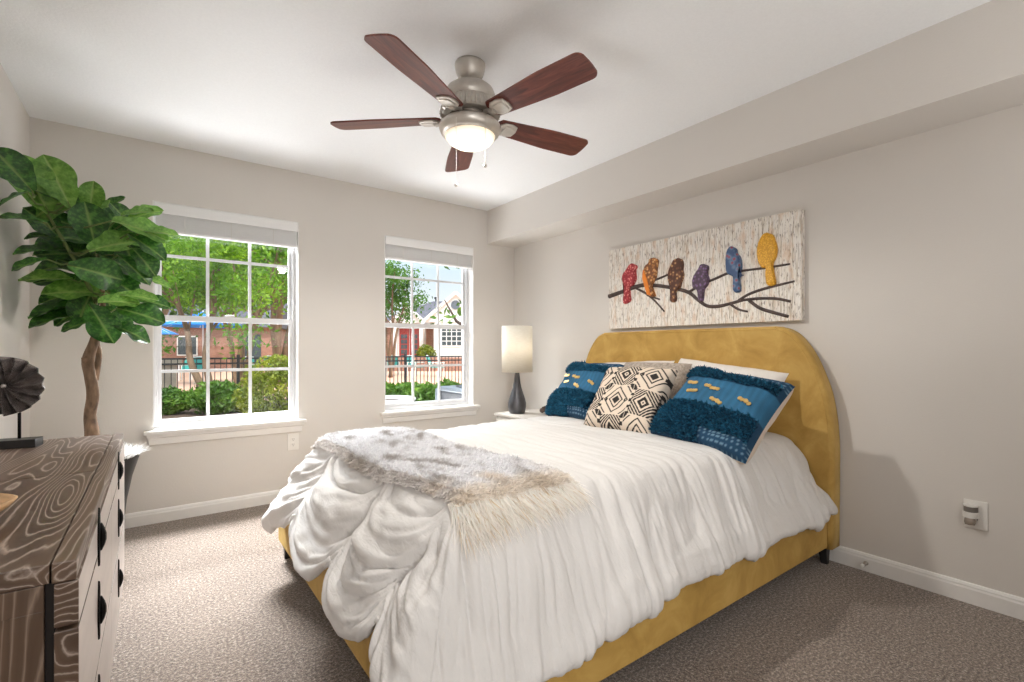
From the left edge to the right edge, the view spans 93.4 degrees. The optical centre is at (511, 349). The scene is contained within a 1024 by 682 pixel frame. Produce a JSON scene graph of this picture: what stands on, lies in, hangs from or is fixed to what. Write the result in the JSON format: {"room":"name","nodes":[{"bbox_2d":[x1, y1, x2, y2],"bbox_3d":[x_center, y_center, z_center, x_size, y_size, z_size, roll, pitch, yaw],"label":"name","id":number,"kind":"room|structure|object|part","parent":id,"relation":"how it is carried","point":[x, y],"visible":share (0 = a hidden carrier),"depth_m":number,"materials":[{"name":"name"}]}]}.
{"room":"bedroom","nodes":[
{"label":"bedroom","id":0,"kind":"room"},
{"bbox_2d":[0,63,28,438],"bbox_3d":[-1.130,-0.109,0.437,0.150,2.440,5.648,0,0,-37],"label":"wall","id":1,"kind":"structure","parent":0,"point":[14,118],"depth_m":2.42,"materials":[{"name":"beige paint"}]},
{"bbox_2d":[29,117,513,513],"bbox_3d":[-1.416,-0.009,3.846,3.751,2.640,0.170,0,0,-37],"label":"wall","id":2,"kind":"structure","parent":0,"point":[343,226],"depth_m":3.55,"materials":[{"name":"beige paint"}]},
{"bbox_2d":[124,489,281,528],"bbox_3d":[-1.362,1.067,3.772,3.451,0.088,0.014,0,0,-37],"label":"baseboard","id":3,"kind":"structure","parent":2,"relation":"attached to","point":[154,516],"depth_m":3.22,"materials":[{"name":"white paint"}]},
{"bbox_2d":[144,200,306,445],"bbox_3d":[-1.980,-0.172,3.391,0.968,1.567,0.220,0,0,-37],"label":"window","id":4,"kind":"structure","parent":2,"relation":"in","point":[176,430],"depth_m":3.40,"materials":[{"name":"white paint"}]},
{"bbox_3d":[-2.024,-0.560,3.450,0.822,0.735,0.022,0,0,-37],"label":"sash","id":5,"kind":"part","parent":4,"relation":"part of","materials":[{"name":"white plastic"}]},
{"bbox_3d":[-2.011,0.130,3.433,0.822,0.722,0.022,0,0,-37],"label":"sash","id":6,"kind":"part","parent":4,"relation":"part of","materials":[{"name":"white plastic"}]},
{"bbox_3d":[-1.960,0.564,3.365,0.968,0.095,0.155,0,0,-37],"label":"sill","id":7,"kind":"part","parent":4,"relation":"part of","materials":[{"name":"white paint"}]},
{"bbox_2d":[154,201,297,248],"bbox_3d":[-1.963,-0.859,3.369,0.862,0.189,0.065,0,0,-37],"label":"window blind","id":8,"kind":"object","parent":4,"relation":"attached to","point":[185,220],"visible":0.8,"depth_m":3.34,"materials":[{"name":"white paint"}]},
{"bbox_3d":[-1.968,-0.773,3.376,0.850,0.019,0.048,0,0,-37],"label":"rail","id":9,"kind":"part","parent":8,"relation":"part of","materials":[{"name":"white plastic"}]},
{"bbox_2d":[287,433,298,450],"bbox_3d":[-1.625,0.683,3.580,0.078,0.124,0.009,0,0,-37],"label":"wall outlet","id":10,"kind":"object","parent":2,"relation":"attached to","point":[292,439],"visible":1,"depth_m":3.58,"materials":[{"name":"white plastic"}]},
{"bbox_2d":[379,235,480,423],"bbox_3d":[-0.743,-0.172,4.308,0.960,1.567,0.220,0,0,-37],"label":"window","id":11,"kind":"structure","parent":2,"relation":"in","point":[420,410],"depth_m":4.42,"materials":[{"name":"white paint"}]},
{"bbox_3d":[-0.773,0.130,4.350,0.814,0.722,0.022,0,0,-37],"label":"sash","id":12,"kind":"part","parent":11,"relation":"part of","materials":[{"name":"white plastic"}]},
{"bbox_3d":[-0.784,-0.210,4.364,0.870,1.492,0.080,0,0,-37],"label":"frame","id":13,"kind":"part","parent":11,"relation":"part of","materials":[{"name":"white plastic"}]},
{"bbox_3d":[-0.787,-0.560,4.367,0.814,0.735,0.022,0,0,-37],"label":"sash","id":14,"kind":"part","parent":11,"relation":"part of","materials":[{"name":"white plastic"}]},
{"bbox_2d":[385,235,472,268],"bbox_3d":[-0.726,-0.859,4.286,0.854,0.189,0.065,0,0,-37],"label":"window blind","id":15,"kind":"object","parent":11,"relation":"attached to","point":[396,248],"visible":0.91,"depth_m":4.25,"materials":[{"name":"white paint"}]},
{"bbox_3d":[-0.731,-0.773,4.293,0.842,0.019,0.048,0,0,-37],"label":"rail","id":16,"kind":"part","parent":15,"relation":"part of","materials":[{"name":"white plastic"}]},
{"bbox_3d":[-0.723,0.564,4.282,0.960,0.095,0.155,0,0,-37],"label":"sill","id":17,"kind":"part","parent":11,"relation":"part of","materials":[{"name":"white paint"}]},
{"bbox_2d":[0,0,991,210],"bbox_3d":[0.161,-1.429,1.718,3.851,0.200,6.168,0,0,-37],"label":"ceiling","id":18,"kind":"structure","parent":0,"point":[264,82],"depth_m":2.26,"materials":[{"name":"white paint"}]},
{"bbox_2d":[330,33,596,186],"bbox_3d":[-0.159,-1.018,2.247,1.251,0.618,1.269,0,0,-37],"label":"ceiling fan","id":19,"kind":"object","parent":18,"relation":"hanging from","point":[470,111],"visible":1,"depth_m":2.13,"materials":[{"name":"brown wood"}]},
{"bbox_3d":[-0.590,-1.072,2.284,0.523,0.007,0.144,0,12,6],"label":"fan blade","id":20,"kind":"part","parent":19,"relation":"part of","materials":[{"name":"brown wood"}]},
{"bbox_3d":[-0.356,-1.072,1.880,0.144,0.007,0.523,13,5,23],"label":"fan blade","id":21,"kind":"part","parent":19,"relation":"part of","materials":[{"name":"brown wood"}]},
{"bbox_3d":[-0.243,-0.873,2.105,0.004,0.286,0.004,0,0,-19],"label":"pull chain","id":22,"kind":"part","parent":19,"relation":"part of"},
{"bbox_3d":[-0.278,-1.072,2.632,0.144,0.007,0.523,-12,3,-12],"label":"fan blade","id":23,"kind":"part","parent":19,"relation":"part of","materials":[{"name":"brown wood"}]},
{"bbox_3d":[-0.195,-0.970,2.243,0.236,0.062,0.236,0,0,-37],"label":"lamp shade","id":24,"kind":"part","parent":19,"relation":"part of","materials":[{"name":"white glass"}]},
{"bbox_3d":[0.101,-1.072,1.977,0.523,0.007,0.144,0,-12,42],"label":"fan blade","id":25,"kind":"part","parent":19,"relation":"part of","materials":[{"name":"brown wood"}]},
{"bbox_3d":[0.149,-1.072,2.442,0.523,0.007,0.144,0,-12,-30],"label":"fan blade","id":26,"kind":"part","parent":19,"relation":"part of","materials":[{"name":"brown wood"}]},
{"bbox_2d":[110,504,1023,681],"bbox_3d":[0.316,1.171,1.509,3.851,0.120,5.648,0,0,-37],"label":"floor","id":27,"kind":"structure","parent":0,"point":[216,597],"depth_m":1.92,"materials":[{"name":"carpet"}]},
{"bbox_2d":[0,433,123,681],"bbox_3d":[-1.354,0.731,1.293,0.461,0.760,1.520,0,0,-37],"label":"dresser","id":28,"kind":"object","parent":27,"relation":"on","point":[62,537],"visible":1,"depth_m":0.97,"materials":[{"name":"brown wood"}]},
{"bbox_2d":[0,493,17,511],"bbox_3d":[-1.119,0.329,0.913,0.255,0.045,0.238,0,0,-37],"label":"wooden bowl","id":29,"kind":"object","parent":28,"relation":"on","point":[6,500],"visible":1,"depth_m":1.00,"materials":[{"name":"brown wood"}]},
{"bbox_3d":[-0.926,0.682,0.668,0.403,0.597,0.006,0,0,-37],"label":"frame","id":30,"kind":"part","parent":28,"relation":"part of","materials":[{"name":"brown wood"}]},
{"bbox_2d":[0,356,44,449],"bbox_3d":[-1.808,0.187,1.722,0.215,0.327,0.071,0,0,-27],"label":"disc sculpture","id":31,"kind":"object","parent":28,"relation":"on","point":[21,383],"visible":1,"depth_m":1.73,"materials":[{"name":"black paint"}]},
{"bbox_3d":[-1.785,0.232,1.747,0.010,0.182,0.010,0,0,-27],"label":"rod","id":32,"kind":"part","parent":31,"relation":"part of","materials":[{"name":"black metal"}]},
{"bbox_3d":[-0.966,0.586,1.106,0.031,0.240,0.758,0,0,-37],"label":"drawer","id":33,"kind":"part","parent":28,"relation":"part of","materials":[{"name":"white wood"}]},
{"bbox_3d":[-0.966,0.423,1.106,0.031,0.072,0.758,0,0,-37],"label":"drawer","id":34,"kind":"part","parent":28,"relation":"part of","materials":[{"name":"white wood"}]},
{"bbox_3d":[-0.925,0.586,1.088,0.016,0.132,0.032,0,0,-37],"label":"handle","id":35,"kind":"part","parent":28,"relation":"part of","materials":[{"name":"black metal"}]},
{"bbox_3d":[-0.925,0.421,1.088,0.016,0.132,0.032,0,0,-37],"label":"handle","id":36,"kind":"part","parent":28,"relation":"part of","materials":[{"name":"black metal"}]},
{"bbox_3d":[-0.966,0.830,1.106,0.031,0.233,0.758,0,0,-37],"label":"drawer","id":37,"kind":"part","parent":28,"relation":"part of","materials":[{"name":"white wood"}]},
{"bbox_3d":[-1.420,0.423,1.718,0.031,0.072,0.758,0,0,-37],"label":"drawer","id":38,"kind":"part","parent":28,"relation":"part of","materials":[{"name":"white wood"}]},
{"bbox_3d":[-1.420,0.830,1.718,0.031,0.233,0.758,0,0,-37],"label":"drawer","id":39,"kind":"part","parent":28,"relation":"part of","materials":[{"name":"white wood"}]},
{"bbox_3d":[-1.420,0.586,1.718,0.031,0.240,0.758,0,0,-37],"label":"drawer","id":40,"kind":"part","parent":28,"relation":"part of","materials":[{"name":"white wood"}]},
{"bbox_3d":[-1.366,0.796,1.683,0.016,0.132,0.032,0,0,-37],"label":"handle","id":41,"kind":"part","parent":28,"relation":"part of","materials":[{"name":"black metal"}]},
{"bbox_3d":[-1.366,0.586,1.683,0.016,0.132,0.032,0,0,-37],"label":"handle","id":42,"kind":"part","parent":28,"relation":"part of","materials":[{"name":"black metal"}]},
{"bbox_3d":[-1.366,0.421,1.683,0.016,0.132,0.032,0,0,-37],"label":"handle","id":43,"kind":"part","parent":28,"relation":"part of","materials":[{"name":"black metal"}]},
{"bbox_2d":[0,147,178,519],"bbox_3d":[-2.086,0.088,2.445,0.656,2.046,0.921,0,0,-37],"label":"fig","id":44,"kind":"object","parent":27,"relation":"on","point":[110,247],"visible":0.82,"depth_m":2.39,"materials":[{"name":"plant"}]},
{"bbox_3d":[-2.208,-0.250,2.596,0.102,0.826,0.210,0,0,25],"label":"stem","id":45,"kind":"part","parent":44,"relation":"part of","materials":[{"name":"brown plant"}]},
{"bbox_2d":[124,455,139,519],"bbox_3d":[-2.200,0.833,2.527,0.406,0.556,0.406,0,0,-37],"label":"planter","id":46,"kind":"object","parent":27,"relation":"on","point":[130,461],"depth_m":2.56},
{"bbox_2d":[494,409,547,420],"bbox_3d":[0.164,0.827,4.133,0.515,0.568,0.425,0,0,-37],"label":"nightstand","id":47,"kind":"object","parent":27,"relation":"on","point":[529,413],"visible":0.11,"depth_m":4.04,"materials":[{"name":"white wood"}]},
{"bbox_2d":[502,325,532,413],"bbox_3d":[0.044,0.171,4.134,0.264,0.745,0.264,0,0,-37],"label":"table lamp","id":48,"kind":"object","parent":47,"relation":"on","point":[516,339],"visible":1,"depth_m":4.03,"materials":[{"name":"white fabric"}]},
{"bbox_3d":[0.044,-0.005,4.134,0.264,0.393,0.264,0,0,-37],"label":"lamp shade","id":49,"kind":"part","parent":48,"relation":"part of","materials":[{"name":"fabric"}]},
{"bbox_2d":[540,406,545,412],"bbox_3d":[0.291,0.509,4.075,0.106,0.068,0.126,0,0,-37],"label":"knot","id":50,"kind":"object","parent":47,"relation":"on","point":[542,410],"visible":0.44,"depth_m":4.05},
{"bbox_2d":[279,326,839,681],"bbox_3d":[0.224,0.488,2.550,2.338,1.245,1.832,0,0,-37],"label":"bed","id":51,"kind":"object","parent":27,"relation":"on","point":[809,418],"visible":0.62,"depth_m":2.50,"materials":[{"name":"yellow fabric"}]},
{"bbox_3d":[-1.192,1.061,2.573,0.048,0.100,0.048,0,0,-37],"label":"leg","id":52,"kind":"part","parent":51,"relation":"part of","materials":[{"name":"black paint"}]},
{"bbox_3d":[-0.697,0.911,1.867,0.045,0.210,1.794,0,0,-37],"label":"foot rail","id":53,"kind":"part","parent":51,"relation":"part of","materials":[{"name":"yellow fabric"}]},
{"bbox_2d":[261,416,837,681],"bbox_3d":[0.149,0.707,2.465,2.353,0.547,1.908,0,0,-37],"label":"duvet","id":54,"kind":"object","parent":51,"relation":"on","point":[672,514],"visible":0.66,"depth_m":1.57,"materials":[{"name":"white fabric"}]},
{"bbox_2d":[310,425,598,562],"bbox_3d":[-0.402,0.528,2.078,0.612,0.273,1.682,0,0,-37],"label":"fur throw","id":55,"kind":"object","parent":54,"relation":"on","point":[487,489],"visible":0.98,"depth_m":1.65,"materials":[{"name":"white fur"}]},
{"bbox_2d":[545,360,624,419],"bbox_3d":[0.488,0.282,3.317,0.379,0.422,0.507,0,0,-32],"label":"throw cushion","id":56,"kind":"object","parent":54,"relation":"on","point":[574,396],"visible":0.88,"depth_m":3.23,"materials":[{"name":"fabric"}]},
{"bbox_2d":[584,367,676,433],"bbox_3d":[0.683,0.295,2.810,0.342,0.388,0.461,0,0,-42],"label":"throw cushion","id":57,"kind":"object","parent":54,"relation":"on","point":[626,398],"visible":0.88,"depth_m":2.71,"materials":[{"name":"fabric"}]},
{"bbox_2d":[607,361,673,364],"bbox_3d":[0.777,0.286,3.314,0.307,0.429,0.676,0,0,-37],"label":"sleeping pillow","id":58,"kind":"object","parent":54,"relation":"on","point":[622,363],"visible":0.02,"depth_m":3.26,"materials":[{"name":"white fabric"}]},
{"bbox_2d":[624,362,691,401],"bbox_3d":[0.832,0.276,2.994,0.313,0.395,0.480,0,0,-39],"label":"throw cushion","id":59,"kind":"object","parent":54,"relation":"on","point":[682,369],"visible":0.19,"depth_m":2.88,"materials":[{"name":"white fabric"}]},
{"bbox_2d":[648,365,794,463],"bbox_3d":[1.030,0.297,2.426,0.446,0.438,0.557,0,0,-34],"label":"throw cushion","id":60,"kind":"object","parent":54,"relation":"on","point":[731,414],"visible":0.98,"depth_m":2.31,"materials":[{"name":"fabric"}]},
{"bbox_2d":[678,358,788,440],"bbox_3d":[1.177,0.286,2.777,0.306,0.466,0.695,0,0,-35],"label":"sleeping pillow","id":61,"kind":"object","parent":54,"relation":"on","point":[778,376],"visible":0.1,"depth_m":2.67,"materials":[{"name":"white fabric"}]},
{"bbox_3d":[0.720,0.911,1.829,2.205,0.210,0.040,0,0,-37],"label":"rail","id":62,"kind":"part","parent":51,"relation":"part of","materials":[{"name":"yellow fabric"}]},
{"bbox_3d":[1.123,0.444,3.216,0.102,1.155,1.832,0,0,-37],"label":"headboard","id":63,"kind":"part","parent":51,"relation":"part of","materials":[{"name":"yellow fabric"}]},
{"bbox_3d":[1.622,1.061,2.513,0.048,0.100,0.048,0,0,-37],"label":"leg","id":64,"kind":"part","parent":51,"relation":"part of","materials":[{"name":"black paint"}]},
{"bbox_2d":[514,104,1023,597],"bbox_3d":[1.762,-0.109,2.581,0.150,2.440,5.648,0,0,-37],"label":"wall","id":65,"kind":"structure","parent":0,"point":[914,320],"depth_m":2.30,"materials":[{"name":"beige paint"}]},
{"bbox_2d":[608,209,804,328],"bbox_3d":[1.169,-0.465,3.190,0.074,0.608,1.388,0,0,-37],"label":"wall art","id":66,"kind":"object","parent":65,"relation":"attached to","point":[750,271],"visible":1,"depth_m":3.03,"materials":[{"name":"paper"}]},
{"bbox_2d":[487,0,1023,247],"bbox_3d":[1.515,-1.171,2.522,0.318,0.316,5.448,0,0,-37],"label":"soffit","id":67,"kind":"object","parent":65,"relation":"attached to","point":[967,65],"depth_m":2.37,"materials":[{"name":"beige paint"}]},
{"bbox_2d":[860,561,867,567],"bbox_3d":[1.751,1.069,2.400,0.057,0.022,0.022,0,0,-37],"label":"door stop","id":68,"kind":"object","parent":65,"relation":"attached to","point":[865,563],"visible":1,"depth_m":2.39,"materials":[{"name":"metal"}]},
{"bbox_2d":[815,546,1023,620],"bbox_3d":[1.637,1.067,2.613,0.014,0.088,5.448,0,0,-37],"label":"baseboard","id":69,"kind":"structure","parent":65,"relation":"attached to","point":[1004,603],"depth_m":2.21,"materials":[{"name":"white paint"}]},
{"bbox_2d":[964,498,987,530],"bbox_3d":[2.020,0.719,2.101,0.009,0.124,0.078,0,0,-37],"label":"wall outlet","id":70,"kind":"object","parent":65,"relation":"attached to","point":[982,522],"visible":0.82,"depth_m":2.09,"materials":[{"name":"white plastic"}]},
{"bbox_2d":[962,503,978,525],"bbox_3d":[1.992,0.719,2.098,0.038,0.084,0.054,0,0,-37],"label":"plug","id":71,"kind":"object","parent":70,"relation":"attached to","point":[970,513],"visible":1,"depth_m":2.09,"materials":[{"name":"white plastic"}]},
{"label":"outside","id":72,"kind":"structure","parent":0,"visible":0},
{"bbox_2d":[162,402,284,418],"bbox_3d":[-9.990,1.381,38.664,90.000,0.300,65.982,0,0,-37],"label":"ground","id":73,"kind":"structure","parent":72,"point":[191,413],"depth_m":9.17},
{"bbox_2d":[162,385,192,414],"bbox_3d":[-6.553,0.970,9.189,0.997,0.614,0.778,0,0,-37],"label":"shrub","id":74,"kind":"object","parent":73,"relation":"on","point":[172,397],"visible":0.56,"depth_m":9.08,"materials":[{"name":"green plant"}]},
{"bbox_2d":[181,379,243,414],"bbox_3d":[-5.676,0.912,9.285,1.175,0.705,0.772,0,0,-37],"label":"shrub","id":75,"kind":"object","parent":73,"relation":"on","point":[223,390],"visible":0.77,"depth_m":9.09,"materials":[{"name":"green plant"}]},
{"bbox_2d":[162,235,287,398],"bbox_3d":[-6.656,-1.327,9.743,4.260,5.255,4.029,0,0,28],"label":"tree","id":76,"kind":"object","parent":73,"relation":"on","point":[217,287],"visible":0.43,"depth_m":9.47,"materials":[{"name":"green plant"}]},
{"bbox_2d":[229,388,260,411],"bbox_3d":[-5.355,0.993,9.589,0.704,0.570,0.662,0,0,-37],"label":"shrub","id":77,"kind":"object","parent":73,"relation":"on","point":[237,409],"visible":0.07,"depth_m":9.40,"materials":[{"name":"green plant"}]},
{"bbox_2d":[231,353,288,413],"bbox_3d":[-3.622,0.667,7.594,1.410,1.240,1.060,0,0,-37],"label":"shrub","id":78,"kind":"object","parent":73,"relation":"on","point":[272,377],"visible":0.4,"depth_m":7.25,"materials":[{"name":"green plant"}]},
{"bbox_3d":[-3.609,0.791,7.599,0.801,0.932,0.533,0,0,-37],"label":"stem","id":79,"kind":"part","parent":78,"relation":"part of","materials":[{"name":"green plant"}]},
{"bbox_2d":[162,354,461,400],"bbox_3d":[-3.710,0.671,12.561,14.060,1.120,0.060,0,0,-37],"label":"fence","id":80,"kind":"object","parent":73,"relation":"on","point":[405,356],"visible":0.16,"depth_m":11.36,"materials":[{"name":"black metal"}]},
{"bbox_3d":[-6.923,0.681,10.179,1.794,0.980,0.016,0,0,-37],"label":"picket panel","id":81,"kind":"part","parent":80,"relation":"part of","materials":[{"name":"black paint"}]},
{"bbox_3d":[-6.120,0.671,10.774,0.060,1.120,0.060,0,0,-37],"label":"post","id":82,"kind":"part","parent":80,"relation":"part of","materials":[{"name":"black paint"}]},
{"bbox_3d":[-3.710,0.191,12.561,14.000,0.036,0.030,0,0,-37],"label":"rail","id":83,"kind":"part","parent":80,"relation":"part of","materials":[{"name":"black metal"}]},
{"bbox_3d":[-3.710,0.301,12.561,14.000,0.036,0.030,0,0,-37],"label":"rail","id":84,"kind":"part","parent":80,"relation":"part of","materials":[{"name":"black metal"}]},
{"bbox_3d":[-3.710,0.681,12.561,1.794,0.980,0.016,0,0,-37],"label":"picket panel","id":85,"kind":"part","parent":80,"relation":"part of","materials":[{"name":"black paint"}]},
{"bbox_3d":[-2.907,0.671,13.156,0.060,1.120,0.060,0,0,-37],"label":"post","id":86,"kind":"part","parent":80,"relation":"part of","materials":[{"name":"black paint"}]},
{"bbox_3d":[-2.103,0.681,13.752,1.794,0.980,0.016,0,0,-37],"label":"picket panel","id":87,"kind":"part","parent":80,"relation":"part of","materials":[{"name":"black paint"}]},
{"bbox_2d":[385,381,406,394],"bbox_3d":[-2.132,0.904,8.211,0.911,0.798,0.894,0,0,-37],"label":"shrub","id":88,"kind":"object","parent":73,"relation":"on","point":[392,385],"visible":0.14,"depth_m":8.04,"materials":[{"name":"green plant"}]},
{"bbox_2d":[385,395,415,403],"bbox_3d":[-1.440,0.893,5.600,0.640,0.675,0.640,0,0,-37],"label":"round planter","id":89,"kind":"object","parent":73,"relation":"on","point":[389,399],"visible":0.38,"depth_m":5.67,"materials":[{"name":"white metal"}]},
{"bbox_2d":[389,381,422,399],"bbox_3d":[-1.861,0.903,8.403,0.915,0.728,0.919,0,0,-37],"label":"shrub","id":90,"kind":"object","parent":73,"relation":"on","point":[404,384],"visible":0.06,"depth_m":8.23,"materials":[{"name":"green plant"}]},
{"bbox_2d":[385,260,434,377],"bbox_3d":[-5.220,-1.477,20.963,3.678,5.550,4.137,0,0,8],"label":"tree","id":91,"kind":"object","parent":73,"relation":"on","point":[394,290],"visible":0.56,"depth_m":21.00,"materials":[{"name":"green plant"}]},
{"bbox_2d":[401,380,436,401],"bbox_3d":[-1.473,0.898,7.998,0.921,0.786,0.918,0,0,-37],"label":"shrub","id":92,"kind":"object","parent":73,"relation":"on","point":[421,391],"visible":0.3,"depth_m":7.79,"materials":[{"name":"green plant"}]},
{"bbox_2d":[416,344,436,355],"bbox_3d":[-5.354,0.451,30.002,1.458,1.652,1.332,0,0,-37],"label":"shrub","id":93,"kind":"object","parent":73,"relation":"on","point":[428,350],"visible":0.45,"depth_m":29.76,"materials":[{"name":"green plant"}]},
{"bbox_2d":[430,266,461,332],"bbox_3d":[-0.881,-0.633,7.490,1.674,3.863,1.309,0,0,-4],"label":"tree","id":94,"kind":"object","parent":73,"relation":"on","point":[449,311],"visible":0.05,"depth_m":7.45,"materials":[{"name":"green plant"}]},
{"bbox_2d":[433,377,461,385],"bbox_3d":[-1.190,0.900,9.006,0.944,0.791,0.917,0,0,-37],"label":"shrub","id":95,"kind":"object","parent":73,"relation":"on","point":[447,382],"visible":0.06,"depth_m":8.89,"materials":[{"name":"green plant"}]},
{"bbox_2d":[435,384,461,399],"bbox_3d":[-0.308,0.811,5.300,0.790,0.840,0.790,0,0,-37],"label":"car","id":96,"kind":"object","parent":73,"relation":"on","point":[453,391],"visible":0.09,"depth_m":5.20,"materials":[{"name":"grey metal"}]},
{"bbox_3d":[-0.308,0.428,5.300,0.760,0.045,0.760,0,0,-37],"label":"lid","id":97,"kind":"part","parent":96,"relation":"part of","materials":[{"name":"grey metal"}]},
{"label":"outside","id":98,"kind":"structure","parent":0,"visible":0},
{"bbox_2d":[178,371,460,400],"bbox_3d":[-4.741,1.271,24.867,46.000,0.120,20.400,0,0,-37],"label":"patio","id":99,"kind":"structure","parent":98,"point":[451,373],"depth_m":21.04,"materials":[{"name":"beige concrete"}]},
{"bbox_2d":[162,327,178,334],"bbox_3d":[-14.343,0.006,19.000,1.896,2.410,1.896,0,0,-18],"label":"parasol","id":100,"kind":"object","parent":99,"relation":"on","point":[164,331],"visible":0.09,"depth_m":19.12,"materials":[{"name":"blue fabric"}]},
{"bbox_2d":[162,360,181,388],"bbox_3d":[-7.584,0.716,10.600,0.520,1.030,0.520,0,0,-37],"label":"stone pillar","id":101,"kind":"structure","parent":99,"relation":"on","point":[167,367],"depth_m":10.48,"materials":[{"name":"beige stone"}]},
{"bbox_2d":[178,356,193,380],"bbox_3d":[-13.049,0.727,19.094,0.600,0.967,0.760,0,0,19],"label":"chair","id":102,"kind":"object","parent":99,"relation":"on","point":[186,366],"visible":0.23,"depth_m":19.28,"materials":[{"name":"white metal"}]},
{"bbox_2d":[162,237,210,355],"bbox_3d":[-15.317,-3.428,20.724,8.571,9.492,9.816,0,0,-37],"label":"tree","id":103,"kind":"object","parent":99,"relation":"on","point":[165,311],"visible":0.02,"depth_m":22.63,"materials":[{"name":"green plant"}]},
{"bbox_2d":[189,356,201,382],"bbox_3d":[-11.867,0.727,18.284,0.600,0.967,0.760,0,0,-32],"label":"chair","id":104,"kind":"object","parent":99,"relation":"on","point":[200,360],"visible":0.12,"depth_m":18.49,"materials":[{"name":"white metal"}]},
{"bbox_3d":[-12.007,0.541,18.504,0.520,0.507,0.219,0,0,-32],"label":"backrest","id":105,"kind":"part","parent":104,"relation":"part of","materials":[{"name":"teal plastic"}]},
{"bbox_2d":[162,310,241,384],"bbox_3d":[-10.894,-0.094,17.000,2.749,2.610,2.749,0,0,-18],"label":"parasol","id":106,"kind":"object","parent":99,"relation":"on","point":[202,325],"visible":0.24,"depth_m":16.98,"materials":[{"name":"blue fabric"}]},
{"bbox_2d":[162,303,287,368],"bbox_3d":[-17.024,-0.819,28.864,6.600,4.100,4.800,0,0,-14],"label":"house","id":107,"kind":"structure","parent":99,"relation":"on","point":[215,351],"depth_m":26.97,"materials":[{"name":"red brick"}]},
{"bbox_3d":[-18.105,-0.219,26.492,0.410,0.960,0.060,0,0,-14],"label":"pane","id":108,"kind":"part","parent":107,"relation":"part of","materials":[{"name":"grey glass"}]},
{"bbox_3d":[-17.650,-0.219,26.608,0.410,0.960,0.060,0,0,-14],"label":"pane","id":109,"kind":"part","parent":107,"relation":"part of","materials":[{"name":"grey glass"}]},
{"bbox_3d":[-14.758,0.181,27.368,0.950,2.100,0.060,0,0,-14],"label":"door","id":110,"kind":"part","parent":107,"relation":"part of","materials":[{"name":"white"}]},
{"bbox_2d":[163,237,287,385],"bbox_3d":[-7.771,-2.019,13.086,5.558,6.640,6.479,0,0,1],"label":"tree","id":111,"kind":"object","parent":99,"relation":"on","point":[276,259],"visible":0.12,"depth_m":13.56,"materials":[{"name":"green plant"}]},
{"bbox_2d":[226,248,288,381],"bbox_3d":[-7.952,-2.873,17.733,6.483,8.392,6.659,0,0,17],"label":"tree","id":112,"kind":"object","parent":99,"relation":"on","point":[276,336],"visible":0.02,"depth_m":17.28,"materials":[{"name":"green plant"}]},
{"bbox_2d":[261,357,460,370],"bbox_3d":[-6.247,0.831,27.500,16.000,0.800,0.301,0,0,0],"label":"wall","id":113,"kind":"structure","parent":99,"relation":"on","point":[451,368],"depth_m":27.35,"materials":[{"name":"red brick"}]},
{"bbox_2d":[386,355,399,374],"bbox_3d":[-5.702,0.727,23.096,0.600,0.967,0.760,0,0,-15],"label":"chair","id":114,"kind":"object","parent":99,"relation":"on","point":[391,355],"visible":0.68,"depth_m":23.31,"materials":[{"name":"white metal"}]},
{"bbox_2d":[407,355,424,375],"bbox_3d":[-4.562,0.727,22.557,0.760,0.967,0.600,0,0,35],"label":"chair","id":115,"kind":"object","parent":99,"relation":"on","point":[407,355],"visible":0.58,"depth_m":22.59,"materials":[{"name":"white metal"}]},
{"bbox_2d":[385,291,461,355],"bbox_3d":[-5.235,-1.354,36.320,9.513,5.170,9.360,0,0,0],"label":"house","id":116,"kind":"structure","parent":99,"relation":"on","point":[450,343],"depth_m":32.49,"materials":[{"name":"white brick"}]},
{"bbox_3d":[-7.401,-0.237,33.160,0.664,2.435,0.120,0,0,0],"label":"door","id":117,"kind":"part","parent":116,"relation":"part of","materials":[{"name":"red paint"}]},
{"bbox_3d":[-7.049,-2.324,32.600,2.689,1.333,0.220,0,0,0],"label":"gable trim","id":118,"kind":"part","parent":116,"relation":"part of","materials":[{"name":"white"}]},
{"bbox_3d":[-6.686,-0.237,33.160,0.643,2.435,0.120,0,0,0],"label":"door","id":119,"kind":"part","parent":116,"relation":"part of","materials":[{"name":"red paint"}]},
{"bbox_3d":[-3.696,-2.752,31.750,4.739,2.192,0.220,0,0,0],"label":"gable trim","id":120,"kind":"part","parent":116,"relation":"part of","materials":[{"name":"white wood"}]},
{"bbox_2d":[451,300,459,308],"bbox_3d":[-3.730,-2.960,31.770,0.600,0.600,0.060,0,0,0],"label":"round vent","id":121,"kind":"object","parent":116,"relation":"attached to","point":[453,302],"depth_m":31.77,"materials":[{"name":"grey metal"}]},
{"bbox_2d":[426,355,444,376],"bbox_3d":[-3.521,0.727,22.010,0.760,0.967,0.600,0,0,6],"label":"chair","id":122,"kind":"object","parent":99,"relation":"on","point":[429,362],"visible":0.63,"depth_m":21.78,"materials":[{"name":"white metal"}]}
]}

